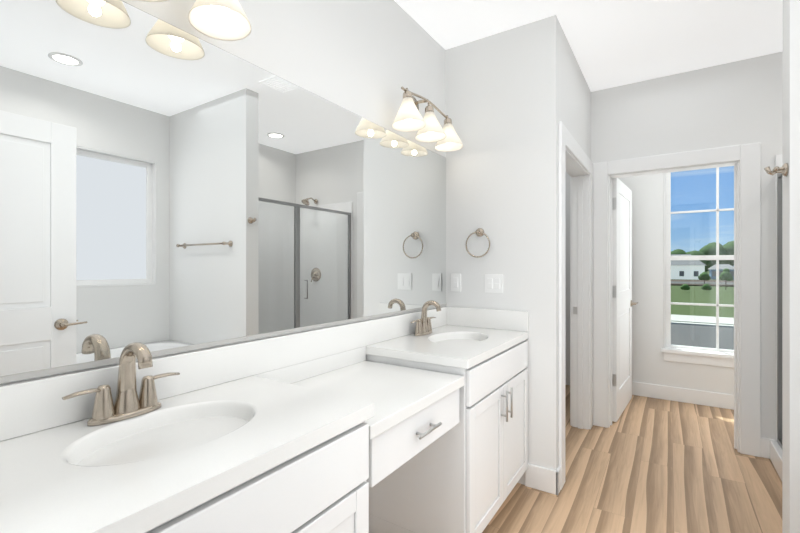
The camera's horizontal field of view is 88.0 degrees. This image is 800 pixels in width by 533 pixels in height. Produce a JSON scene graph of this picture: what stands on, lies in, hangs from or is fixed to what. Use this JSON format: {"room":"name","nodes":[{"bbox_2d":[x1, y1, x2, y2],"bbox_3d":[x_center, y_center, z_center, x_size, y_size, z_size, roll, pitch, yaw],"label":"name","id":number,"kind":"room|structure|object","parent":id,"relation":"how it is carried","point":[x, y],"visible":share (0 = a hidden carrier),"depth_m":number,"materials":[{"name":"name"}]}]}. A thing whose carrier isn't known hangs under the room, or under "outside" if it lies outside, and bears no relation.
{"room":"bathroom","nodes":[
{"label":"bathroom","id":0,"kind":"room"},
{"bbox_2d":[0,0,444,385],"bbox_3d":[-0.139,-0.070,2.186,0.120,2.740,6.350,0,0,33],"label":"wall","id":1,"kind":"structure","parent":0,"point":[357,56],"depth_m":1.91,"materials":[{"name":"paint"}]},
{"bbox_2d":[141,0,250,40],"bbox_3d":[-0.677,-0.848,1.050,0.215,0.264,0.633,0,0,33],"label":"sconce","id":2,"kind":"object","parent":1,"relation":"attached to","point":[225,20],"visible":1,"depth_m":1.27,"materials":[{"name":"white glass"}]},
{"bbox_2d":[0,0,446,383],"bbox_3d":[-0.344,-0.231,1.750,0.010,0.979,2.376,0,0,33],"label":"mirror","id":3,"kind":"object","parent":1,"relation":"attached to","point":[163,189],"visible":1,"depth_m":1.24,"materials":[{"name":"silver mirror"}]},
{"bbox_2d":[392,87,462,151],"bbox_3d":[0.153,-0.848,2.323,0.215,0.264,0.633,0,0,33],"label":"sconce","id":4,"kind":"object","parent":1,"relation":"attached to","point":[408,118],"visible":1,"depth_m":2.27,"materials":[{"name":"white glass"}]},
{"bbox_2d":[0,306,528,532],"bbox_3d":[-0.117,0.400,1.603,0.548,0.270,2.378,0,0,33],"label":"countertop","id":5,"kind":"structure","parent":0,"point":[232,414],"depth_m":1.05,"materials":[{"name":"white stone"}]},
{"bbox_2d":[62,342,179,425],"bbox_3d":[-0.672,0.287,1.047,0.142,0.194,0.269,0,0,33],"label":"faucet","id":6,"kind":"object","parent":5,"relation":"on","point":[127,404],"visible":1,"depth_m":1.05,"materials":[{"name":"silver metal"}]},
{"bbox_2d":[410,300,440,335],"bbox_3d":[0.168,0.287,2.337,0.142,0.194,0.269,0,0,33],"label":"faucet","id":7,"kind":"object","parent":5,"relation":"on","point":[423,327],"visible":1,"depth_m":2.33,"materials":[{"name":"silver metal"}]},
{"bbox_2d":[148,340,527,532],"bbox_3d":[0.093,0.812,1.472,0.049,0.751,2.344,0,0,33],"label":"vanity cabinet","id":8,"kind":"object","parent":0,"point":[324,488],"depth_m":1.22,"materials":[{"name":"white wood"}]},
{"bbox_2d":[416,387,512,438],"bbox_3d":[0.110,0.667,1.450,0.064,0.196,1.600,0,0,33],"label":"handle","id":9,"kind":"object","parent":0,"point":[421,435],"depth_m":2.04,"materials":[{"name":"silver metal"}]},
{"bbox_2d":[445,15,560,484],"bbox_3d":[0.628,-0.070,2.607,0.705,2.740,0.115,0,0,33],"label":"wall","id":10,"kind":"structure","parent":0,"point":[503,89],"depth_m":2.50,"materials":[{"name":"paint"}]},
{"bbox_2d":[451,274,460,291],"bbox_3d":[0.364,0.105,2.705,0.070,0.115,0.010,0,0,33],"label":"switch plate","id":11,"kind":"object","parent":10,"relation":"attached to","point":[455,278],"visible":1,"depth_m":2.70,"materials":[{"name":"plastic"}]},
{"bbox_2d":[466,228,489,257],"bbox_3d":[0.494,-0.149,2.598,0.165,0.188,0.048,0,0,33],"label":"towel ring","id":12,"kind":"object","parent":10,"relation":"attached to","point":[479,232],"visible":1,"depth_m":2.60,"materials":[{"name":"silver metal"}]},
{"bbox_2d":[485,274,502,292],"bbox_3d":[0.579,0.105,2.564,0.116,0.115,0.010,0,0,33],"label":"double switch plate","id":13,"kind":"object","parent":10,"relation":"attached to","point":[493,282],"visible":1,"depth_m":2.56,"materials":[{"name":"plastic"}]},
{"bbox_2d":[561,27,590,159],"bbox_3d":[1.512,-0.070,3.428,0.120,2.740,2.225,0,0,33],"label":"wall","id":14,"kind":"structure","parent":0,"point":[575,91],"depth_m":2.82,"materials":[{"name":"paint"}]},
{"bbox_2d":[394,0,781,91],"bbox_3d":[1.419,-1.490,1.170,3.840,0.100,6.350,0,0,33],"label":"ceiling","id":15,"kind":"structure","parent":0,"point":[613,43],"depth_m":2.49,"materials":[{"name":"paint"}]},
{"bbox_2d":[482,385,781,532],"bbox_3d":[1.419,1.350,1.170,3.840,0.100,6.350,0,0,33],"label":"floor","id":16,"kind":"structure","parent":0,"point":[665,466],"depth_m":2.47,"materials":[{"name":"brown wood"}]},
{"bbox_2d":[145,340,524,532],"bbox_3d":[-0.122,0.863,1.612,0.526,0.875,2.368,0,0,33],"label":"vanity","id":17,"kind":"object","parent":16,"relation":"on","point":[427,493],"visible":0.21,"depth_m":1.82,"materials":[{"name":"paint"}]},
{"bbox_2d":[770,154,781,480],"bbox_3d":[2.508,0.275,1.922,0.973,2.050,1.476,0,0,33],"label":"shower","id":18,"kind":"object","parent":16,"relation":"on","point":[775,449],"visible":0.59,"depth_m":2.77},
{"bbox_2d":[777,173,781,448],"bbox_3d":[2.143,0.275,2.161,0.030,1.790,1.438,0,0,33],"label":"shower frame","id":19,"kind":"object","parent":18,"relation":"attached to","point":[779,176],"depth_m":2.74,"materials":[{"name":"grey metal"}]},
{"bbox_2d":[565,172,733,394],"bbox_3d":[2.906,-0.070,3.340,3.720,2.740,1.090,0,0,33],"label":"wall","id":20,"kind":"structure","parent":0,"point":[649,366],"depth_m":4.12,"materials":[{"name":"white paint"}]},
{"bbox_2d":[612,178,637,421],"bbox_3d":[2.021,0.273,3.756,0.143,2.030,0.889,0,0,37],"label":"door","id":21,"kind":"structure","parent":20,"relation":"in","point":[622,303],"depth_m":3.59,"materials":[{"name":"paint"}]},
{"bbox_2d":[525,381,774,494],"bbox_3d":[1.793,1.232,1.744,3.600,0.135,4.740,0,0,33],"label":"baseboard","id":22,"kind":"structure","parent":20,"relation":"attached to","point":[536,477],"depth_m":3.81,"materials":[{"name":"white wood"}]},
{"bbox_2d":[661,167,733,367],"bbox_3d":[2.956,-0.056,3.848,0.890,1.947,0.145,0,0,33],"label":"window","id":23,"kind":"structure","parent":20,"relation":"in","point":[716,356],"depth_m":3.96,"materials":[{"name":"paint"}]},
{"bbox_2d":[591,52,781,438],"bbox_3d":[2.820,-0.070,2.674,2.895,2.740,0.120,0,0,33],"label":"wall","id":24,"kind":"structure","parent":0,"point":[739,102],"depth_m":2.96,"materials":[{"name":"paint"}]},
{"bbox_2d":[559,121,760,489],"bbox_3d":[1.675,0.227,2.721,1.201,2.146,1.328,0,0,33],"label":"trim","id":25,"kind":"structure","parent":24,"relation":"attached to","point":[749,155],"depth_m":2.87,"materials":[{"name":"white wood"}]},
{"bbox_2d":[782,0,799,532],"bbox_3d":[1.995,-0.070,1.302,1.160,2.740,0.120,0,0,33],"label":"wall","id":26,"kind":"structure","parent":0,"point":[790,9],"depth_m":1.57,"materials":[{"name":"paint"}]},
{"bbox_2d":[764,163,788,176],"bbox_3d":[1.469,-0.375,1.621,0.068,0.052,0.056,0,0,33],"label":"robe hook","id":27,"kind":"object","parent":26,"relation":"attached to","point":[783,170],"depth_m":1.60,"materials":[{"name":"silver metal"}]},
{"label":"outside","id":28,"kind":"structure","parent":0,"visible":0},
{"bbox_2d":[671,271,733,324],"bbox_3d":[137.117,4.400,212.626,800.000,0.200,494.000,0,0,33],"label":"ground","id":29,"kind":"structure","parent":28,"point":[695,294],"depth_m":52.36,"materials":[{"name":"green plant"}]},
{"bbox_2d":[671,241,733,289],"bbox_3d":[83.017,-3.050,116.062,245.454,14.080,118.172,0,0,33],"label":"trees","id":30,"kind":"object","parent":29,"relation":"on","point":[728,248],"visible":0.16,"depth_m":148.59,"materials":[{"name":"green plant"}]},
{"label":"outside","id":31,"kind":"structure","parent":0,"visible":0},
{"bbox_2d":[671,254,733,279],"bbox_3d":[86.875,-1.115,135.555,105.000,10.170,15.000,0,0,33],"label":"houses","id":32,"kind":"structure","parent":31,"point":[680,269],"depth_m":127.19},
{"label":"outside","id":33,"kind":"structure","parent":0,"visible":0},
{"bbox_2d":[671,280,733,349],"bbox_3d":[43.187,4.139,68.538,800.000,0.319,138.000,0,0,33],"label":"road","id":34,"kind":"structure","parent":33,"point":[700,333],"depth_m":28.58,"materials":[{"name":"grey asphalt"}]}
]}

